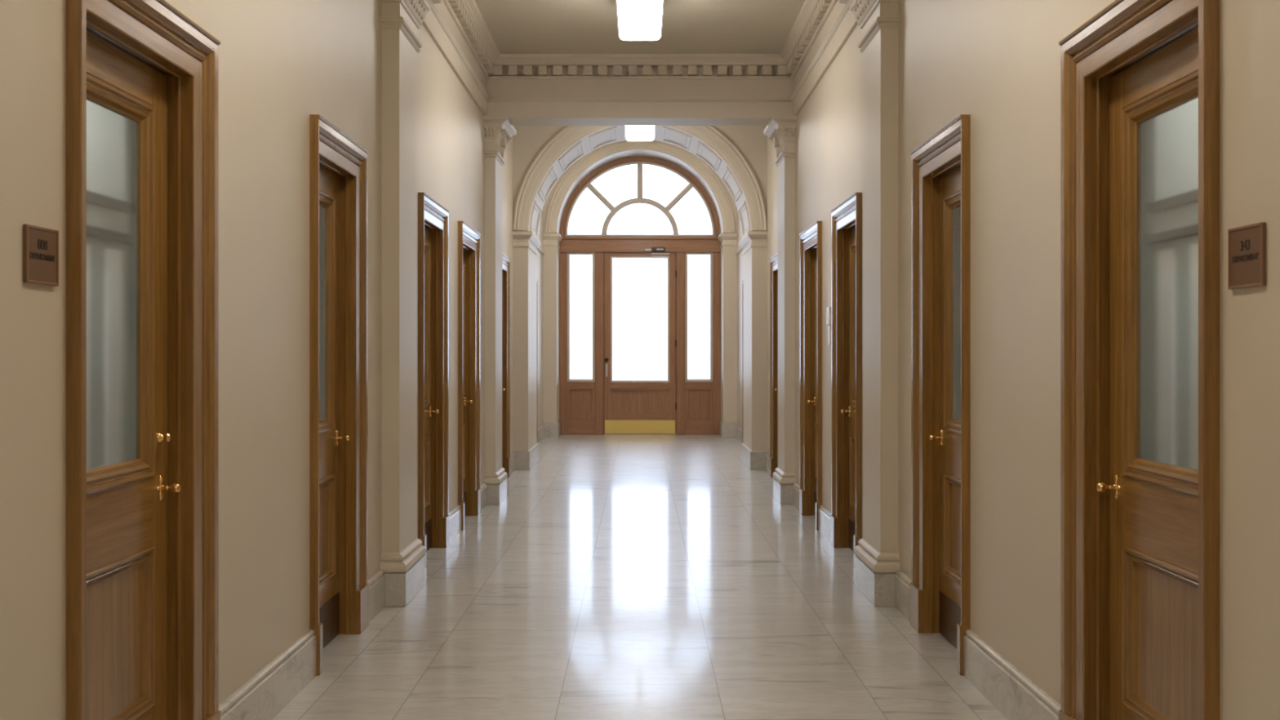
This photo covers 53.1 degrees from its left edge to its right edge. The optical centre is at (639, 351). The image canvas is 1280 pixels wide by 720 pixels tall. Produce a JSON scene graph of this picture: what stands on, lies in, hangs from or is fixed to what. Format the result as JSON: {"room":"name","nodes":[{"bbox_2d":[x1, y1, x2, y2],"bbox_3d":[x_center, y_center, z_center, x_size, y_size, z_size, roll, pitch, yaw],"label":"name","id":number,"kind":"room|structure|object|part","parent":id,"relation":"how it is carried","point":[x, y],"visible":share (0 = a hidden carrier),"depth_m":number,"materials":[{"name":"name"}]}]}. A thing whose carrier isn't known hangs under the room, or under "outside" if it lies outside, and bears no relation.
{"room":"office building corridor","nodes":[
{"label":"office building corridor","id":0,"kind":"room"},
{"bbox_2d":[0,0,542,719],"bbox_3d":[-1.627,-1.250,6.650,0.295,5.400,31.300,0,0,0],"label":"wall","id":1,"kind":"structure","parent":0,"point":[281,63],"depth_m":4.84,"materials":[{"name":"paint"}]},
{"bbox_2d":[22,223,58,285],"bbox_3d":[-1.475,-0.237,3.154,0.010,0.140,0.168,0,0,0],"label":"room sign","id":2,"kind":"object","parent":1,"relation":"attached to","point":[40,244],"visible":1,"depth_m":3.14,"materials":[{"name":"brown metal"}]},
{"bbox_2d":[66,0,220,719],"bbox_3d":[-1.523,0.193,3.838,0.178,2.514,1.083,0,0,0],"label":"door","id":3,"kind":"structure","parent":1,"relation":"in","point":[142,76],"depth_m":3.96,"materials":[{"name":"brown wood"}]},
{"bbox_3d":[-1.563,-0.192,3.775,0.006,1.073,0.444,0,0,0],"label":"glass pane","id":4,"kind":"part","parent":3,"relation":"part of","materials":[{"name":"white"}]},
{"bbox_3d":[-1.566,0.868,3.775,0.020,0.445,0.484,0,0,0],"label":"panel","id":5,"kind":"part","parent":3,"relation":"part of","materials":[{"name":"brown wood"}]},
{"bbox_3d":[-1.552,0.868,3.775,0.041,0.505,0.544,0,0,0],"label":"panel moulding","id":6,"kind":"part","parent":3,"relation":"part of","materials":[{"name":"brown wood"}]},
{"bbox_3d":[-1.539,0.436,4.100,0.016,0.080,0.048,0,0,0],"label":"handle","id":7,"kind":"part","parent":3,"relation":"part of","materials":[{"name":"gold metal"}]},
{"bbox_3d":[-1.508,0.436,4.106,0.067,0.034,0.034,0,0,0],"label":"knob","id":8,"kind":"part","parent":3,"relation":"part of","materials":[{"name":"gold metal"}]},
{"bbox_2d":[309,114,368,675],"bbox_3d":[-1.523,0.193,6.258,0.178,2.514,1.051,0,0,0],"label":"door","id":9,"kind":"structure","parent":1,"relation":"in","point":[339,585],"depth_m":6.49,"materials":[{"name":"brown wood"}]},
{"bbox_3d":[-1.563,-0.192,6.180,0.006,1.073,0.414,0,0,0],"label":"glass pane","id":10,"kind":"part","parent":9,"relation":"part of","materials":[{"name":"white"}]},
{"bbox_3d":[-1.566,0.868,6.180,0.020,0.445,0.454,0,0,0],"label":"panel","id":11,"kind":"part","parent":9,"relation":"part of","materials":[{"name":"brown wood"}]},
{"bbox_3d":[-1.552,0.868,6.180,0.041,0.505,0.514,0,0,0],"label":"panel moulding","id":12,"kind":"part","parent":9,"relation":"part of","materials":[{"name":"brown wood"}]},
{"bbox_3d":[-1.540,1.333,6.180,0.003,0.210,0.748,0,0,0],"label":"kick plate","id":13,"kind":"part","parent":9,"relation":"part of","materials":[{"name":"brown metal"}]},
{"bbox_3d":[-1.539,0.436,6.490,0.016,0.080,0.048,0,0,0],"label":"handle","id":14,"kind":"part","parent":9,"relation":"part of","materials":[{"name":"gold metal"}]},
{"bbox_3d":[-1.508,0.436,6.496,0.067,0.034,0.034,0,0,0],"label":"knob","id":15,"kind":"part","parent":9,"relation":"part of","materials":[{"name":"gold metal"}]},
{"bbox_2d":[217,425,544,719],"bbox_3d":[-1.506,1.346,6.650,0.170,0.208,31.301,0,0,0],"label":"baseboard","id":16,"kind":"structure","parent":1,"relation":"attached to","point":[267,693],"depth_m":5.28,"materials":[{"name":"stone"}]},
{"bbox_2d":[379,0,441,606],"bbox_3d":[-1.367,-0.391,7.625,0.236,3.682,0.846,0,0,0],"label":"pilaster","id":17,"kind":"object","parent":1,"relation":"attached to","point":[402,558],"depth_m":7.33,"materials":[{"name":"paint"}]},
{"bbox_3d":[-1.407,1.206,7.625,0.155,0.112,0.684,0,0,0],"label":"moulding","id":18,"kind":"part","parent":17,"relation":"part of","materials":[{"name":"paint"}]},
{"bbox_2d":[417,192,448,568],"bbox_3d":[-1.523,0.193,9.080,0.178,2.514,1.106,0,0,0],"label":"door","id":19,"kind":"structure","parent":1,"relation":"in","point":[433,217],"depth_m":9.46,"materials":[{"name":"brown wood"}]},
{"bbox_3d":[-1.566,0.868,9.035,0.020,0.445,0.544,0,0,0],"label":"panel","id":20,"kind":"part","parent":19,"relation":"part of","materials":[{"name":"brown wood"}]},
{"bbox_3d":[-1.552,0.868,9.035,0.041,0.505,0.604,0,0,0],"label":"panel moulding","id":21,"kind":"part","parent":19,"relation":"part of","materials":[{"name":"brown wood"}]},
{"bbox_3d":[-1.540,1.333,9.035,0.003,0.210,0.838,0,0,0],"label":"kick plate","id":22,"kind":"part","parent":19,"relation":"part of","materials":[{"name":"brown metal"}]},
{"bbox_3d":[-1.508,0.436,9.396,0.067,0.034,0.034,0,0,0],"label":"knob","id":23,"kind":"part","parent":19,"relation":"part of","materials":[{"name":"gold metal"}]},
{"bbox_2d":[422,0,499,115],"bbox_3d":[-1.405,-2.521,10.015,0.169,0.582,4.370,0,0,0],"label":"trim","id":24,"kind":"structure","parent":1,"relation":"attached to","point":[459,29],"depth_m":10.50,"materials":[{"name":"paint"}]},
{"bbox_2d":[457,221,480,530],"bbox_3d":[-1.523,0.193,10.970,0.178,2.514,1.146,0,0,0],"label":"door","id":25,"kind":"structure","parent":1,"relation":"in","point":[468,239],"depth_m":11.34,"materials":[{"name":"brown wood"}]},
{"bbox_3d":[-1.552,0.868,10.905,0.041,0.505,0.604,0,0,0],"label":"panel moulding","id":26,"kind":"part","parent":25,"relation":"part of","materials":[{"name":"brown wood"}]},
{"bbox_3d":[-1.540,1.333,10.905,0.003,0.210,0.838,0,0,0],"label":"kick plate","id":27,"kind":"part","parent":25,"relation":"part of","materials":[{"name":"brown metal"}]},
{"bbox_2d":[483,115,516,504],"bbox_3d":[-1.367,-0.391,12.500,0.236,3.682,0.856,0,0,0],"label":"pilaster","id":28,"kind":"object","parent":1,"relation":"attached to","point":[499,130],"depth_m":12.20,"materials":[{"name":"paint"}]},
{"bbox_3d":[-1.407,1.206,12.500,0.155,0.112,0.694,0,0,0],"label":"moulding","id":29,"kind":"part","parent":28,"relation":"part of","materials":[{"name":"paint"}]},
{"bbox_2d":[502,253,511,477],"bbox_3d":[-1.603,0.178,14.430,0.178,2.544,1.146,0,0,0],"label":"door","id":30,"kind":"structure","parent":1,"relation":"in","point":[506,458],"depth_m":14.80,"materials":[{"name":"brown wood"}]},
{"bbox_2d":[512,443,538,470],"bbox_3d":[-1.525,1.333,16.348,0.350,0.235,1.345,0,0,0],"label":"trim","id":31,"kind":"structure","parent":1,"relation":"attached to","point":[524,460],"depth_m":15.68,"materials":[{"name":"stone"}]},
{"bbox_2d":[512,231,541,254],"bbox_3d":[-1.508,-1.383,16.350,0.383,0.185,1.410,0,0,0],"label":"trim","id":32,"kind":"structure","parent":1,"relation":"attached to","point":[520,238],"depth_m":15.70,"materials":[{"name":"paint"}]},
{"bbox_2d":[536,280,537,443],"bbox_3d":[-1.688,0.168,19.335,0.178,2.564,1.476,0,0,0],"label":"door","id":33,"kind":"structure","parent":1,"relation":"in","point":[536,280],"depth_m":20.01,"materials":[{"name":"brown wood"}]},
{"bbox_2d":[542,420,560,437],"bbox_3d":[-1.552,1.323,21.985,0.335,0.255,0.630,0,0,0],"label":"trim","id":34,"kind":"structure","parent":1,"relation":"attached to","point":[551,429],"depth_m":21.67,"materials":[{"name":"stone"}]},
{"bbox_2d":[542,233,562,248],"bbox_3d":[-1.530,-1.903,22.000,0.340,0.205,0.700,0,0,0],"label":"trim","id":35,"kind":"structure","parent":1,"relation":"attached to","point":[548,239],"depth_m":21.69,"materials":[{"name":"paint"}]},
{"bbox_2d":[486,53,793,125],"bbox_3d":[0.000,-2.890,12.338,3.000,1.320,0.547,0,0,0],"label":"ceiling beam","id":36,"kind":"structure","parent":1,"relation":"attached to","point":[530,89],"depth_m":12.20,"materials":[{"name":"paint"}]},
{"bbox_2d":[537,244,544,254],"bbox_3d":[-2.710,-1.700,9.700,2.180,0.100,25.400,0,0,0],"label":"trim","id":37,"kind":"structure","parent":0,"point":[540,248],"depth_m":21.08,"materials":[{"name":"paint"}]},
{"bbox_2d":[272,435,1007,719],"bbox_3d":[0.000,1.510,7.200,7.800,0.120,32.800,0,0,0],"label":"floor","id":38,"kind":"structure","parent":0,"point":[615,577],"depth_m":6.97,"materials":[{"name":"stone"}]},
{"bbox_2d":[512,125,767,451],"bbox_3d":[0.000,-1.250,16.350,3.500,5.400,1.300,0,0,0],"label":"archway","id":39,"kind":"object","parent":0,"point":[528,142],"depth_m":15.70,"materials":[{"name":"paint"}]},
{"bbox_2d":[513,125,766,230],"bbox_3d":[0.000,-2.265,15.682,3.102,1.551,0.040,0,0,0],"label":"trim","id":40,"kind":"structure","parent":39,"relation":"attached to","point":[568,135],"depth_m":15.68,"materials":[{"name":"paint"}]},
{"bbox_2d":[529,126,750,236],"bbox_3d":[0.000,-2.171,16.350,2.738,1.318,0.980,0,0,0],"label":"trim","id":41,"kind":"structure","parent":39,"relation":"attached to","point":[615,127],"depth_m":16.27,"materials":[{"name":"paint"}]},
{"bbox_2d":[474,0,805,53],"bbox_3d":[0.000,-3.405,6.700,3.600,1.190,31.600,0,0,0],"label":"ceiling","id":42,"kind":"structure","parent":0,"point":[514,26],"depth_m":10.99,"materials":[{"name":"paint"}]},
{"bbox_2d":[617,0,662,40],"bbox_3d":[0.000,-2.655,9.700,0.340,0.310,1.212,0,0,0],"label":"ceiling light","id":43,"kind":"object","parent":42,"relation":"hanging from","point":[637,20],"visible":1,"depth_m":9.64,"materials":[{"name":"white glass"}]},
{"bbox_2d":[625,125,654,141],"bbox_3d":[0.000,-3.000,14.725,0.340,1.000,0.962,0,0,0],"label":"ceiling light","id":44,"kind":"object","parent":42,"relation":"hanging from","point":[633,133],"visible":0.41,"depth_m":14.64,"materials":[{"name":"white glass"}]},
{"bbox_2d":[542,150,737,422],"bbox_3d":[0.000,-1.275,22.160,3.600,5.450,0.920,0,0,0],"label":"wall","id":45,"kind":"structure","parent":0,"point":[551,256],"depth_m":21.70,"materials":[{"name":"paint"}]},
{"bbox_2d":[567,252,595,382],"bbox_3d":[-1.032,-0.615,22.405,0.485,2.270,0.050,0,0,0],"label":"window","id":46,"kind":"structure","parent":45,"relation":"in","point":[569,380],"depth_m":22.38,"materials":[{"name":"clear glass"}]},
{"bbox_2d":[559,235,720,435],"bbox_3d":[0.000,-0.286,22.385,2.900,3.472,0.130,0,0,0],"label":"door frame","id":47,"kind":"structure","parent":45,"relation":"attached to","point":[581,404],"depth_m":22.36,"materials":[{"name":"brown wood"}]},
{"bbox_2d":[560,155,719,235],"bbox_3d":[0.000,-2.763,22.405,3.000,1.515,0.090,0,0,0],"label":"window","id":48,"kind":"structure","parent":45,"relation":"in","point":[586,182],"depth_m":22.37,"materials":[{"name":"brown wood"}]},
{"bbox_2d":[545,140,734,232],"bbox_3d":[0.000,-2.822,21.682,3.210,1.605,0.040,0,0,0],"label":"trim","id":49,"kind":"structure","parent":45,"relation":"attached to","point":[596,155],"depth_m":21.67,"materials":[{"name":"paint"}]},
{"bbox_2d":[604,247,676,435],"bbox_3d":[0.000,-0.188,22.375,1.280,3.275,0.190,0,0,0],"label":"door","id":50,"kind":"structure","parent":45,"relation":"in","point":[631,407],"depth_m":22.38,"materials":[{"name":"brown wood"}]},
{"bbox_3d":[-0.585,0.320,22.376,0.040,0.220,0.008,0,0,0],"label":"push plate","id":51,"kind":"part","parent":50,"relation":"part of","materials":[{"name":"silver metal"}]},
{"bbox_3d":[0.000,0.870,22.409,1.030,0.440,0.033,0,0,0],"label":"panel","id":52,"kind":"part","parent":50,"relation":"part of","materials":[{"name":"brown wood"}]},
{"bbox_3d":[0.000,1.310,22.378,1.230,0.236,0.004,0,0,0],"label":"kick plate","id":53,"kind":"part","parent":50,"relation":"part of","materials":[{"name":"gold metal"}]},
{"bbox_3d":[0.360,-1.680,22.344,0.320,0.090,0.068,0,0,0],"label":"closer arm","id":54,"kind":"part","parent":50,"relation":"part of","materials":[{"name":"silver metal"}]},
{"bbox_2d":[684,252,712,382],"bbox_3d":[1.032,-0.615,22.405,0.485,2.270,0.050,0,0,0],"label":"window","id":55,"kind":"structure","parent":45,"relation":"in","point":[686,380],"depth_m":22.38,"materials":[{"name":"clear glass"}]},
{"bbox_2d":[735,244,742,254],"bbox_3d":[2.710,-1.700,9.700,2.180,0.100,25.400,0,0,0],"label":"trim","id":56,"kind":"structure","parent":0,"point":[739,248],"depth_m":21.08,"materials":[{"name":"paint"}]},
{"bbox_2d":[737,0,1279,719],"bbox_3d":[1.627,-1.250,6.650,0.295,5.400,31.300,0,0,0],"label":"wall","id":57,"kind":"structure","parent":0,"point":[997,63],"depth_m":4.92,"materials":[{"name":"paint"}]},
{"bbox_2d":[717,233,737,248],"bbox_3d":[1.530,-1.903,22.000,0.340,0.205,0.700,0,0,0],"label":"trim","id":58,"kind":"structure","parent":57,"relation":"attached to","point":[726,239],"depth_m":21.69,"materials":[{"name":"paint"}]},
{"bbox_2d":[719,420,737,437],"bbox_3d":[1.552,1.323,21.985,0.335,0.255,0.630,0,0,0],"label":"trim","id":59,"kind":"structure","parent":57,"relation":"attached to","point":[726,429],"depth_m":21.67,"materials":[{"name":"stone"}]},
{"bbox_2d":[742,280,743,443],"bbox_3d":[1.688,0.168,19.335,0.178,2.564,1.476,0,0,0],"label":"trim","id":60,"kind":"structure","parent":57,"relation":"in","point":[743,280],"depth_m":20.01,"materials":[{"name":"brown wood"}]},
{"bbox_2d":[738,231,767,254],"bbox_3d":[1.508,-1.383,16.350,0.383,0.185,1.410,0,0,0],"label":"trim","id":61,"kind":"structure","parent":57,"relation":"attached to","point":[751,238],"depth_m":15.70,"materials":[{"name":"paint"}]},
{"bbox_2d":[741,443,767,470],"bbox_3d":[1.525,1.333,16.348,0.350,0.235,1.345,0,0,0],"label":"trim","id":62,"kind":"structure","parent":57,"relation":"attached to","point":[753,460],"depth_m":15.68,"materials":[{"name":"stone"}]},
{"bbox_2d":[768,253,777,477],"bbox_3d":[1.603,0.178,14.430,0.178,2.544,1.146,0,0,0],"label":"door","id":63,"kind":"structure","parent":57,"relation":"in","point":[773,458],"depth_m":14.80,"materials":[{"name":"brown wood"}]},
{"bbox_2d":[763,115,796,504],"bbox_3d":[1.367,-0.391,12.500,0.236,3.682,0.856,0,0,0],"label":"pilaster","id":64,"kind":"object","parent":57,"relation":"attached to","point":[780,130],"depth_m":12.20,"materials":[{"name":"paint"}]},
{"bbox_3d":[1.407,1.206,12.500,0.155,0.112,0.694,0,0,0],"label":"moulding","id":65,"kind":"part","parent":64,"relation":"part of","materials":[{"name":"paint"}]},
{"bbox_2d":[799,221,822,530],"bbox_3d":[1.523,0.193,10.970,0.178,2.514,1.146,0,0,0],"label":"door","id":66,"kind":"structure","parent":57,"relation":"in","point":[811,239],"depth_m":11.34,"materials":[{"name":"brown wood"}]},
{"bbox_3d":[1.540,1.333,10.905,0.003,0.210,0.838,0,0,0],"label":"kick plate","id":67,"kind":"part","parent":66,"relation":"part of","materials":[{"name":"brown metal"}]},
{"bbox_3d":[1.552,0.868,10.905,0.041,0.505,0.604,0,0,0],"label":"panel moulding","id":68,"kind":"part","parent":66,"relation":"part of","materials":[{"name":"brown wood"}]},
{"bbox_2d":[780,0,857,115],"bbox_3d":[1.405,-2.521,10.015,0.169,0.582,4.370,0,0,0],"label":"trim","id":69,"kind":"structure","parent":57,"relation":"attached to","point":[820,29],"depth_m":10.50,"materials":[{"name":"paint"}]},
{"bbox_2d":[826,306,831,345],"bbox_3d":[1.468,-0.200,9.930,0.025,0.300,0.140,0,0,0],"label":"wall fitting","id":70,"kind":"object","parent":57,"relation":"attached to","point":[828,309],"visible":0.98,"depth_m":9.88,"materials":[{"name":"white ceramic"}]},
{"bbox_3d":[1.472,-0.128,9.930,0.015,0.155,0.100,0,0,0],"label":"fitting plate","id":71,"kind":"part","parent":70,"relation":"part of","materials":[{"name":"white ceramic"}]},
{"bbox_2d":[831,192,862,568],"bbox_3d":[1.523,0.193,9.080,0.178,2.514,1.106,0,0,0],"label":"door","id":72,"kind":"structure","parent":57,"relation":"in","point":[846,217],"depth_m":9.47,"materials":[{"name":"brown wood"}]},
{"bbox_3d":[1.508,0.436,9.396,0.067,0.034,0.034,0,0,0],"label":"knob","id":73,"kind":"part","parent":72,"relation":"part of","materials":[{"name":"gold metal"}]},
{"bbox_3d":[1.540,1.333,9.035,0.003,0.210,0.838,0,0,0],"label":"kick plate","id":74,"kind":"part","parent":72,"relation":"part of","materials":[{"name":"brown metal"}]},
{"bbox_3d":[1.552,0.868,9.035,0.041,0.505,0.604,0,0,0],"label":"panel moulding","id":75,"kind":"part","parent":72,"relation":"part of","materials":[{"name":"brown wood"}]},
{"bbox_3d":[1.566,0.868,9.035,0.020,0.445,0.544,0,0,0],"label":"panel","id":76,"kind":"part","parent":72,"relation":"part of","materials":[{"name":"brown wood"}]},
{"bbox_2d":[838,0,900,606],"bbox_3d":[1.367,-0.391,7.625,0.236,3.682,0.846,0,0,0],"label":"pilaster","id":77,"kind":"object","parent":57,"relation":"attached to","point":[877,558],"depth_m":7.33,"materials":[{"name":"paint"}]},
{"bbox_3d":[1.407,1.206,7.625,0.155,0.112,0.684,0,0,0],"label":"moulding","id":78,"kind":"part","parent":77,"relation":"part of","materials":[{"name":"paint"}]},
{"bbox_2d":[735,425,1061,719],"bbox_3d":[1.548,1.346,6.650,0.195,0.208,31.300,0,0,0],"label":"baseboard","id":79,"kind":"structure","parent":57,"relation":"attached to","point":[1012,693],"depth_m":5.27,"materials":[{"name":"stone"}]},
{"bbox_2d":[910,114,970,675],"bbox_3d":[1.523,0.193,6.268,0.178,2.514,1.071,0,0,0],"label":"door","id":80,"kind":"structure","parent":57,"relation":"in","point":[940,583],"depth_m":6.51,"materials":[{"name":"brown wood"}]},
{"bbox_3d":[1.508,0.436,6.526,0.067,0.034,0.034,0,0,0],"label":"knob","id":81,"kind":"part","parent":80,"relation":"part of","materials":[{"name":"gold metal"}]},
{"bbox_3d":[1.539,0.436,6.520,0.016,0.080,0.048,0,0,0],"label":"handle","id":82,"kind":"part","parent":80,"relation":"part of","materials":[{"name":"gold metal"}]},
{"bbox_3d":[1.540,1.333,6.195,0.003,0.210,0.778,0,0,0],"label":"kick plate","id":83,"kind":"part","parent":80,"relation":"part of","materials":[{"name":"brown metal"}]},
{"bbox_3d":[1.552,0.868,6.195,0.041,0.505,0.544,0,0,0],"label":"panel moulding","id":84,"kind":"part","parent":80,"relation":"part of","materials":[{"name":"brown wood"}]},
{"bbox_3d":[1.566,0.868,6.195,0.020,0.445,0.484,0,0,0],"label":"panel","id":85,"kind":"part","parent":80,"relation":"part of","materials":[{"name":"brown wood"}]},
{"bbox_3d":[1.563,-0.192,6.195,0.006,1.073,0.444,0,0,0],"label":"glass pane","id":86,"kind":"part","parent":80,"relation":"part of","materials":[{"name":"white"}]},
{"bbox_2d":[1058,0,1219,719],"bbox_3d":[1.523,0.193,3.826,0.178,2.514,1.123,0,0,0],"label":"door","id":87,"kind":"structure","parent":57,"relation":"in","point":[1140,78],"depth_m":3.94,"materials":[{"name":"brown wood"}]},
{"bbox_3d":[1.508,0.436,4.131,0.067,0.034,0.034,0,0,0],"label":"knob","id":88,"kind":"part","parent":87,"relation":"part of","materials":[{"name":"gold metal"}]},
{"bbox_3d":[1.539,0.436,4.125,0.016,0.080,0.048,0,0,0],"label":"handle","id":89,"kind":"part","parent":87,"relation":"part of","materials":[{"name":"gold metal"}]},
{"bbox_3d":[1.552,0.868,3.774,0.041,0.505,0.596,0,0,0],"label":"panel moulding","id":90,"kind":"part","parent":87,"relation":"part of","materials":[{"name":"brown wood"}]},
{"bbox_3d":[1.566,0.868,3.774,0.020,0.445,0.536,0,0,0],"label":"panel","id":91,"kind":"part","parent":87,"relation":"part of","materials":[{"name":"brown wood"}]},
{"bbox_3d":[1.563,-0.192,3.774,0.006,1.073,0.496,0,0,0],"label":"glass pane","id":92,"kind":"part","parent":87,"relation":"part of","materials":[{"name":"white glass"}]},
{"bbox_2d":[1227,222,1266,288],"bbox_3d":[1.475,-0.232,3.112,0.010,0.150,0.175,0,0,0],"label":"room sign","id":93,"kind":"object","parent":57,"relation":"attached to","point":[1246,244],"visible":1,"depth_m":3.10,"materials":[{"name":"brown metal"}]}
]}

